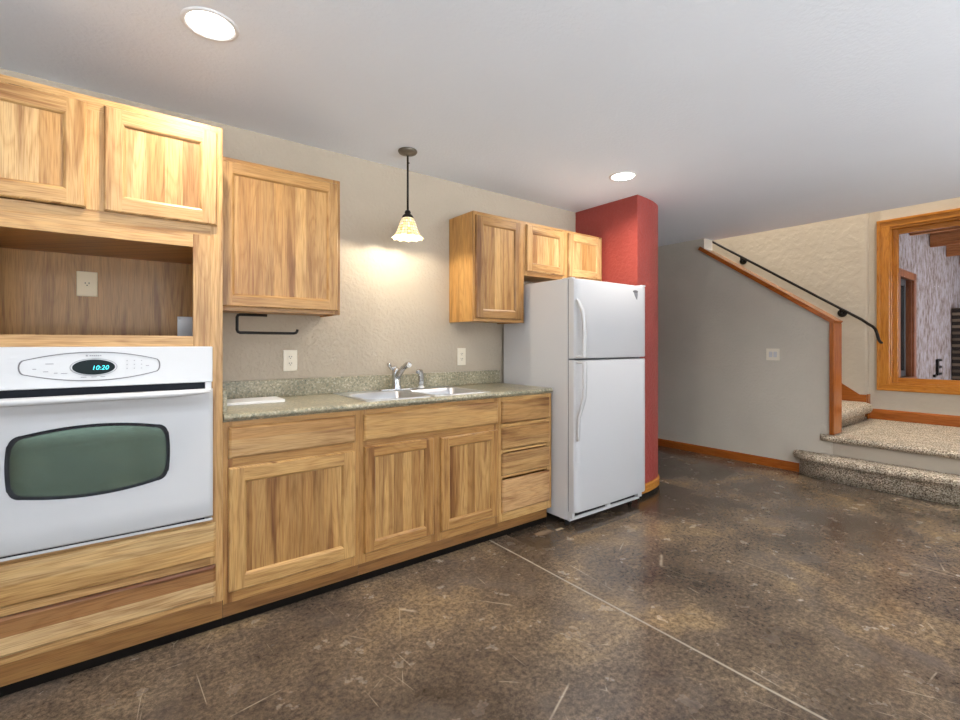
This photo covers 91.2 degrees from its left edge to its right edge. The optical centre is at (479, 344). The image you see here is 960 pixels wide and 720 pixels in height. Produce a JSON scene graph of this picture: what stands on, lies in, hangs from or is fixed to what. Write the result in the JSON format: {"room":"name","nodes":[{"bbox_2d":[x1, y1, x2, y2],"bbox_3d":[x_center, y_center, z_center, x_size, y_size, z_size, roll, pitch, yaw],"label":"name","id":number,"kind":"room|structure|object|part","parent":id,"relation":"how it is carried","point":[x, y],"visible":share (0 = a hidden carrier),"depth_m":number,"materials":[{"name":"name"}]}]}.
{"room":"kitchen","nodes":[
{"label":"kitchen","id":0,"kind":"room"},
{"bbox_2d":[0,68,575,382],"bbox_3d":[-1.471,0.022,2.600,5.800,2.455,0.120,0,0,-37],"label":"wall","id":1,"kind":"structure","parent":0,"point":[394,294],"depth_m":3.12,"materials":[{"name":"beige paint"}]},
{"bbox_2d":[223,156,339,316],"bbox_3d":[-1.123,-0.543,2.588,0.616,0.757,0.318,0,0,-37],"label":"upper cabinet","id":2,"kind":"object","parent":1,"relation":"attached to","point":[281,227],"visible":0.83,"depth_m":2.46,"materials":[{"name":"brown wood"}]},
{"bbox_2d":[235,313,298,334],"bbox_3d":[-1.148,-0.107,2.550,0.321,0.110,0.015,0,0,-37],"label":"paper towel holder","id":3,"kind":"object","parent":2,"relation":"attached to","point":[239,314],"visible":1,"depth_m":2.50,"materials":[{"name":"black metal"}]},
{"bbox_3d":[-1.035,-0.543,2.470,0.466,0.594,0.003,0,0,-37],"label":"panel","id":4,"kind":"part","parent":2,"relation":"part of","materials":[{"name":"brown wood"}]},
{"bbox_2d":[283,350,296,370],"bbox_3d":[-1.123,0.098,2.783,0.080,0.125,0.008,0,0,-37],"label":"wall outlet","id":5,"kind":"object","parent":1,"relation":"attached to","point":[289,356],"visible":1,"depth_m":2.78,"materials":[{"name":"beige plastic"}]},
{"bbox_2d":[223,370,499,398],"bbox_3d":[-0.656,0.256,3.128,2.033,0.102,0.022,0,0,-37],"label":"backsplash","id":6,"kind":"structure","parent":1,"relation":"attached to","point":[321,385],"depth_m":2.96,"materials":[{"name":"stone"}]},
{"bbox_2d":[457,348,465,364],"bbox_3d":[-0.139,0.094,3.530,0.076,0.128,0.008,0,0,-37],"label":"wall outlet","id":7,"kind":"object","parent":1,"relation":"attached to","point":[461,352],"visible":1,"depth_m":3.53,"materials":[{"name":"beige plastic"}]},
{"bbox_2d":[449,211,523,323],"bbox_3d":[0.056,-0.538,3.482,0.470,0.760,0.318,0,0,-37],"label":"upper cabinet","id":8,"kind":"object","parent":1,"relation":"attached to","point":[486,251],"visible":1,"depth_m":3.35,"materials":[{"name":"brown wood"}]},
{"bbox_3d":[0.135,-0.538,3.379,0.470,0.760,0.020,0,0,-37],"label":"frame","id":9,"kind":"part","parent":8,"relation":"part of","materials":[{"name":"brown wood"}]},
{"bbox_3d":[0.137,-0.536,3.356,0.414,0.712,0.018,0,0,-37],"label":"door","id":10,"kind":"part","parent":8,"relation":"part of","materials":[{"name":"brown wood"}]},
{"bbox_3d":[0.135,-0.536,3.358,0.288,0.586,0.003,0,0,-37],"label":"panel","id":11,"kind":"part","parent":8,"relation":"part of","materials":[{"name":"brown wood"}]},
{"bbox_2d":[524,221,601,282],"bbox_3d":[0.606,-0.717,3.900,0.911,0.403,0.318,0,0,-37],"label":"upper cabinet","id":12,"kind":"object","parent":1,"relation":"attached to","point":[550,253],"visible":0.75,"depth_m":3.73,"materials":[{"name":"brown wood"}]},
{"bbox_3d":[0.512,-0.722,3.640,0.413,0.349,0.018,0,0,-37],"label":"door","id":13,"kind":"part","parent":12,"relation":"part of","materials":[{"name":"brown wood"}]},
{"bbox_3d":[0.510,-0.722,3.643,0.287,0.223,0.003,0,0,-37],"label":"panel","id":14,"kind":"part","parent":12,"relation":"part of","materials":[{"name":"brown wood"}]},
{"bbox_3d":[0.875,-0.723,3.916,0.408,0.351,0.018,0,0,-37],"label":"door","id":15,"kind":"part","parent":12,"relation":"part of","materials":[{"name":"brown wood"}]},
{"bbox_3d":[0.873,-0.723,3.918,0.282,0.225,0.003,0,0,-37],"label":"panel","id":16,"kind":"part","parent":12,"relation":"part of","materials":[{"name":"brown wood"}]},
{"bbox_2d":[0,0,959,246],"bbox_3d":[0.393,-1.330,1.930,7.960,0.250,9.400,0,0,-37],"label":"ceiling","id":17,"kind":"structure","parent":0,"point":[734,118],"depth_m":2.18,"materials":[{"name":"paint"}]},
{"bbox_2d":[180,6,239,41],"bbox_3d":[-1.017,-1.201,1.774,0.196,0.007,0.196,0,0,-37],"label":"recessed light","id":18,"kind":"object","parent":17,"relation":"in","point":[207,23],"visible":1,"depth_m":1.76,"materials":[{"name":"white"}]},
{"bbox_2d":[391,147,423,241],"bbox_3d":[-0.450,-0.930,2.929,0.205,0.549,0.205,0,0,-37],"label":"pendant lamp","id":19,"kind":"object","parent":17,"relation":"hanging from","point":[407,230],"visible":1,"depth_m":2.90,"materials":[{"name":"white glass"}]},
{"bbox_3d":[-0.450,-0.722,2.929,0.205,0.132,0.205,0,0,-37],"label":"lamp shade","id":20,"kind":"part","parent":19,"relation":"part of","materials":[{"name":"glass"}]},
{"bbox_3d":[-0.447,-1.000,2.931,0.021,0.350,0.013,0,0,-37],"label":"rod","id":21,"kind":"part","parent":19,"relation":"part of","materials":[{"name":"brown metal"}]},
{"bbox_2d":[609,171,636,180],"bbox_3d":[1.027,-1.201,3.373,0.196,0.007,0.196,0,0,-37],"label":"recessed light","id":22,"kind":"object","parent":17,"relation":"in","point":[625,175],"visible":1,"depth_m":3.37,"materials":[{"name":"white"}]},
{"bbox_2d":[0,445,959,719],"bbox_3d":[0.966,1.310,2.366,9.600,0.120,9.600,0,0,-37],"label":"floor","id":23,"kind":"structure","parent":0,"point":[732,589],"depth_m":2.02,"materials":[{"name":"concrete"}]},
{"bbox_2d":[0,74,222,696],"bbox_3d":[-1.646,0.150,2.024,0.873,2.200,0.582,0,0,-37],"label":"tall cabinet","id":24,"kind":"object","parent":23,"relation":"on","point":[131,196],"visible":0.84,"depth_m":1.89,"materials":[{"name":"brown wood"}]},
{"bbox_3d":[-1.651,-0.719,1.669,0.260,0.274,0.003,0,0,-37],"label":"panel","id":25,"kind":"part","parent":24,"relation":"part of","materials":[{"name":"brown wood"}]},
{"bbox_3d":[-1.650,-0.719,1.667,0.388,0.402,0.018,0,0,-37],"label":"door","id":26,"kind":"part","parent":24,"relation":"part of","materials":[{"name":"brown wood"}]},
{"bbox_2d":[77,271,97,296],"bbox_3d":[-1.845,-0.282,2.207,0.076,0.116,0.008,0,0,-37],"label":"wall outlet","id":27,"kind":"object","parent":24,"relation":"attached to","point":[87,282],"visible":1,"depth_m":2.21,"materials":[{"name":"beige plastic"}]},
{"bbox_2d":[82,280,91,287],"bbox_3d":[-1.843,-0.282,2.205,0.035,0.038,0.003,0,0,-37],"label":"receptacle","id":28,"kind":"object","parent":27,"relation":"attached to","point":[85,283],"depth_m":2.20,"materials":[{"name":"beige plastic"}]},
{"bbox_2d":[0,346,212,561],"bbox_3d":[-1.602,0.383,1.964,0.789,0.746,0.614,0,0,-37],"label":"wall oven","id":29,"kind":"object","parent":24,"relation":"in","point":[98,444],"visible":1,"depth_m":1.78,"materials":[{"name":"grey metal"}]},
{"bbox_3d":[-1.472,0.086,1.792,0.789,0.152,0.034,0,0,-37],"label":"control panel","id":30,"kind":"part","parent":29,"relation":"part of","materials":[{"name":"white ceramic"}]},
{"bbox_3d":[-1.472,0.751,1.793,0.789,0.010,0.033,0,0,-37],"label":"trim","id":31,"kind":"part","parent":29,"relation":"part of","materials":[{"name":"white ceramic"}]},
{"bbox_3d":[-1.478,1.028,1.798,0.820,0.139,0.018,0,0,-37],"label":"drawer","id":32,"kind":"part","parent":24,"relation":"part of","materials":[{"name":"brown wood"}]},
{"bbox_3d":[-1.478,0.851,1.798,0.820,0.149,0.018,0,0,-37],"label":"drawer","id":33,"kind":"part","parent":24,"relation":"part of","materials":[{"name":"brown wood"}]},
{"bbox_3d":[-1.300,-0.719,1.933,0.386,0.407,0.018,0,0,-37],"label":"door","id":34,"kind":"part","parent":24,"relation":"part of","materials":[{"name":"brown wood"}]},
{"bbox_3d":[-1.302,-0.719,1.935,0.258,0.279,0.003,0,0,-37],"label":"panel","id":35,"kind":"part","parent":24,"relation":"part of","materials":[{"name":"brown wood"}]},
{"bbox_2d":[177,316,192,335],"bbox_3d":[-1.522,-0.089,2.446,0.088,0.106,0.018,0,0,-37],"label":"metal plate","id":36,"kind":"object","parent":24,"relation":"in","point":[184,324],"visible":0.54,"depth_m":2.43,"materials":[{"name":"grey metal"}]},
{"bbox_2d":[222,410,358,625],"bbox_3d":[-1.046,0.797,2.477,0.630,0.905,0.579,0,0,-37],"label":"base cabinet","id":37,"kind":"object","parent":23,"relation":"on","point":[291,483],"visible":0.94,"depth_m":2.23,"materials":[{"name":"brown wood"}]},
{"bbox_3d":[-0.877,0.438,2.253,0.585,0.140,0.018,0,0,-37],"label":"drawer","id":38,"kind":"part","parent":37,"relation":"part of","materials":[{"name":"brown wood"}]},
{"bbox_3d":[-0.878,0.823,2.253,0.584,0.550,0.018,0,0,-37],"label":"door","id":39,"kind":"part","parent":37,"relation":"part of","materials":[{"name":"brown wood"}]},
{"bbox_3d":[-0.879,0.823,2.255,0.444,0.410,0.003,0,0,-37],"label":"panel","id":40,"kind":"part","parent":37,"relation":"part of","materials":[{"name":"brown wood"}]},
{"bbox_2d":[358,398,498,581],"bbox_3d":[-0.418,0.797,2.954,0.945,0.905,0.579,0,0,-37],"label":"base cabinet","id":41,"kind":"object","parent":23,"relation":"on","point":[429,473],"visible":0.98,"depth_m":2.68,"materials":[{"name":"brown wood"}]},
{"bbox_2d":[223,370,552,421],"bbox_3d":[-0.481,0.275,2.905,2.042,0.140,0.590,0,0,-37],"label":"countertop","id":42,"kind":"structure","parent":41,"relation":"on","point":[302,396],"depth_m":2.76,"materials":[{"name":"stone"}]},
{"bbox_2d":[227,396,284,405],"bbox_3d":[-1.215,0.300,2.486,0.310,0.012,0.200,0,0,-37],"label":"cutting board","id":43,"kind":"object","parent":42,"relation":"on","point":[272,399],"visible":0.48,"depth_m":2.45,"materials":[{"name":"white plastic"}]},
{"bbox_2d":[378,362,413,390],"bbox_3d":[-0.507,0.206,3.045,0.250,0.192,0.219,0,0,-37],"label":"kitchen faucet","id":44,"kind":"object","parent":42,"relation":"on","point":[397,372],"visible":1,"depth_m":3.07,"materials":[{"name":"silver metal"}]},
{"bbox_3d":[-0.575,0.149,3.090,0.074,0.054,0.028,0,0,-30],"label":"lever","id":45,"kind":"part","parent":44,"relation":"part of","materials":[{"name":"silver metal"}]},
{"bbox_3d":[-0.551,0.296,3.103,0.250,0.011,0.056,0,0,-37],"label":"plate","id":46,"kind":"part","parent":44,"relation":"part of","materials":[{"name":"silver metal"}]},
{"bbox_3d":[-0.499,0.176,3.036,0.044,0.131,0.196,0,0,-37],"label":"spout","id":47,"kind":"part","parent":44,"relation":"part of","materials":[{"name":"silver metal"}]},
{"bbox_2d":[333,386,490,401],"bbox_3d":[-0.420,0.397,2.952,0.840,0.190,0.514,0,0,-37],"label":"sink","id":48,"kind":"object","parent":42,"relation":"in","point":[375,395],"visible":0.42,"depth_m":2.99,"materials":[{"name":"silver metal"}]},
{"bbox_3d":[-0.587,0.396,2.825,0.420,0.187,0.514,0,0,-37],"label":"bowl","id":49,"kind":"part","parent":48,"relation":"part of","materials":[{"name":"silver metal"}]},
{"bbox_2d":[416,369,424,387],"bbox_3d":[-0.407,0.235,3.206,0.049,0.134,0.093,0,0,8],"label":"sprayer","id":50,"kind":"object","parent":48,"relation":"on","point":[419,372],"visible":1,"depth_m":3.21,"materials":[{"name":"white metal"}]},
{"bbox_3d":[-0.253,0.396,3.079,0.420,0.187,0.514,0,0,-37],"label":"bowl","id":51,"kind":"part","parent":48,"relation":"part of","materials":[{"name":"silver metal"}]},
{"bbox_3d":[-0.437,0.818,2.588,0.423,0.560,0.018,0,0,-37],"label":"door","id":52,"kind":"part","parent":41,"relation":"part of","materials":[{"name":"brown wood"}]},
{"bbox_3d":[-0.439,0.818,2.590,0.303,0.440,0.003,0,0,-37],"label":"panel","id":53,"kind":"part","parent":41,"relation":"part of","materials":[{"name":"brown wood"}]},
{"bbox_3d":[-0.057,0.823,2.876,0.430,0.550,0.018,0,0,-37],"label":"door","id":54,"kind":"part","parent":41,"relation":"part of","materials":[{"name":"brown wood"}]},
{"bbox_3d":[-0.059,0.823,2.878,0.310,0.430,0.003,0,0,-37],"label":"panel","id":55,"kind":"part","parent":41,"relation":"part of","materials":[{"name":"brown wood"}]},
{"bbox_2d":[497,393,550,536],"bbox_3d":[0.149,0.797,3.384,0.479,0.905,0.579,0,0,-37],"label":"base cabinet","id":56,"kind":"object","parent":23,"relation":"on","point":[524,420],"visible":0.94,"depth_m":3.14,"materials":[{"name":"brown wood"}]},
{"bbox_3d":[0.314,0.986,3.157,0.427,0.213,0.018,0,0,-37],"label":"drawer","id":57,"kind":"part","parent":56,"relation":"part of","materials":[{"name":"brown wood"}]},
{"bbox_3d":[0.314,0.780,3.157,0.427,0.141,0.018,0,0,-37],"label":"drawer","id":58,"kind":"part","parent":56,"relation":"part of","materials":[{"name":"brown wood"}]},
{"bbox_3d":[0.314,0.612,3.157,0.427,0.141,0.018,0,0,-37],"label":"drawer","id":59,"kind":"part","parent":56,"relation":"part of","materials":[{"name":"brown wood"}]},
{"bbox_3d":[0.314,0.442,3.157,0.427,0.143,0.018,0,0,-37],"label":"drawer","id":60,"kind":"part","parent":56,"relation":"part of","materials":[{"name":"brown wood"}]},
{"bbox_2d":[504,277,644,524],"bbox_3d":[0.758,0.397,3.668,0.822,1.706,0.817,0,0,-37],"label":"refrigerator","id":61,"kind":"object","parent":23,"relation":"on","point":[583,340],"visible":0.92,"depth_m":3.33,"materials":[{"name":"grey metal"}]},
{"bbox_3d":[0.677,-0.105,3.137,0.042,0.394,0.069,0,0,-37],"label":"handle","id":62,"kind":"part","parent":61,"relation":"part of","materials":[{"name":"white plastic"}]},
{"bbox_3d":[0.680,0.384,3.135,0.041,0.536,0.062,0,0,-37],"label":"handle","id":63,"kind":"part","parent":61,"relation":"part of","materials":[{"name":"white plastic"}]},
{"bbox_3d":[0.950,0.624,3.414,0.822,1.028,0.066,0,0,-37],"label":"fridge door","id":64,"kind":"part","parent":61,"relation":"part of","materials":[{"name":"grey metal"}]},
{"bbox_3d":[0.950,-0.172,3.414,0.822,0.540,0.066,0,0,-37],"label":"freezer door","id":65,"kind":"part","parent":61,"relation":"part of","materials":[{"name":"grey metal"}]},
{"bbox_2d":[842,400,872,426],"bbox_3d":[3.018,-0.101,6.113,1.270,1.902,3.057,0,0,-37],"label":"stairs","id":66,"kind":"structure","parent":23,"relation":"on","point":[853,412],"depth_m":4.99,"materials":[{"name":"carpet"}]},
{"bbox_2d":[793,418,959,506],"bbox_3d":[4.451,1.049,3.971,1.746,0.402,2.708,0,0,-37],"label":"landing","id":67,"kind":"object","parent":23,"relation":"on","point":[915,460],"visible":1,"depth_m":4.08,"materials":[{"name":"carpet"}]},
{"bbox_2d":[576,195,657,482],"bbox_3d":[0.357,0.022,5.418,0.520,2.455,3.701,0,0,-37],"label":"wall column","id":68,"kind":"structure","parent":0,"point":[627,227],"depth_m":3.93,"materials":[{"name":"red paint"}]},
{"bbox_2d":[639,485,658,498],"bbox_3d":[0.378,1.233,5.397,0.528,0.033,3.659,0,0,-37],"label":"baseboard strip","id":69,"kind":"object","parent":68,"relation":"attached to","point":[657,487],"visible":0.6,"depth_m":3.90,"materials":[{"name":"black"}]},
{"bbox_2d":[642,474,659,493],"bbox_3d":[0.382,1.181,5.396,0.534,0.070,3.665,0,0,-37],"label":"baseboard","id":70,"kind":"structure","parent":68,"relation":"attached to","point":[653,484],"depth_m":3.92,"materials":[{"name":"brown wood"}]},
{"bbox_2d":[658,238,838,462],"bbox_3d":[2.005,-0.102,6.233,0.190,2.705,4.495,0,0,-37],"label":"wall","id":71,"kind":"structure","parent":0,"point":[718,388],"depth_m":5.10,"materials":[{"name":"grey paint"}]},
{"bbox_2d":[658,438,799,471],"bbox_3d":[1.873,1.207,6.237,0.014,0.086,4.128,0,0,-37],"label":"baseboard","id":72,"kind":"structure","parent":71,"relation":"attached to","point":[782,464],"depth_m":5.09,"materials":[{"name":"brown wood"}]},
{"bbox_2d":[698,247,842,323],"bbox_3d":[2.982,-0.651,4.937,0.224,0.930,1.307,0,0,-37],"label":"trim","id":73,"kind":"structure","parent":71,"relation":"attached to","point":[786,294],"depth_m":4.80,"materials":[{"name":"brown wood"}]},
{"bbox_2d":[766,348,779,359],"bbox_3d":[2.980,0.105,4.782,0.009,0.120,0.125,0,0,-37],"label":"light switch","id":74,"kind":"object","parent":71,"relation":"attached to","point":[771,354],"visible":1,"depth_m":4.79,"materials":[{"name":"beige plastic"}]},
{"bbox_2d":[829,322,841,434],"bbox_3d":[3.359,0.310,4.440,0.224,1.071,0.038,0,0,-37],"label":"trim","id":75,"kind":"structure","parent":71,"relation":"attached to","point":[835,329],"depth_m":4.39,"materials":[{"name":"brown wood"}]},
{"bbox_2d":[712,213,868,419],"bbox_3d":[3.111,-1.350,7.132,0.060,5.200,4.400,0,0,-37],"label":"wall","id":76,"kind":"structure","parent":0,"point":[829,259],"depth_m":5.64,"materials":[{"name":"beige paint"}]},
{"bbox_2d":[712,241,882,343],"bbox_3d":[3.775,-0.883,6.133,0.090,1.760,2.321,0,0,-37],"label":"handrail","id":77,"kind":"object","parent":76,"relation":"attached to","point":[842,312],"visible":0.98,"depth_m":5.72,"materials":[{"name":"black metal"}]},
{"bbox_2d":[842,384,869,418],"bbox_3d":[3.589,-0.239,6.480,0.078,2.179,2.817,0,0,-37],"label":"skirt board","id":78,"kind":"object","parent":76,"relation":"attached to","point":[848,394],"visible":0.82,"depth_m":5.45,"materials":[{"name":"brown wood"}]},
{"bbox_2d":[869,197,959,415],"bbox_3d":[4.672,-1.350,5.241,0.140,5.200,9.500,0,0,-37],"label":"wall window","id":79,"kind":"structure","parent":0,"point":[945,404],"depth_m":5.22,"materials":[{"name":"beige paint"}]},
{"bbox_2d":[870,409,959,426],"bbox_3d":[5.216,0.792,4.396,0.016,0.115,2.496,0,0,-37],"label":"baseboard","id":80,"kind":"structure","parent":79,"relation":"attached to","point":[893,415],"depth_m":5.06,"materials":[{"name":"brown wood"}]},
{"bbox_2d":[877,208,959,394],"bbox_3d":[5.186,-0.435,4.541,0.168,1.910,2.086,0,0,-37],"label":"window","id":81,"kind":"structure","parent":79,"relation":"attached to","point":[918,256],"depth_m":5.09,"materials":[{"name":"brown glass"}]},
{"bbox_3d":[5.131,-0.435,4.499,0.026,1.910,2.086,0,0,-37],"label":"casing","id":82,"kind":"part","parent":81,"relation":"part of","materials":[{"name":"brown wood"}]},
{"bbox_3d":[5.198,-0.425,4.554,0.008,1.630,1.770,0,0,-37],"label":"glass pane","id":83,"kind":"part","parent":81,"relation":"part of","materials":[{"name":"white"}]}
]}

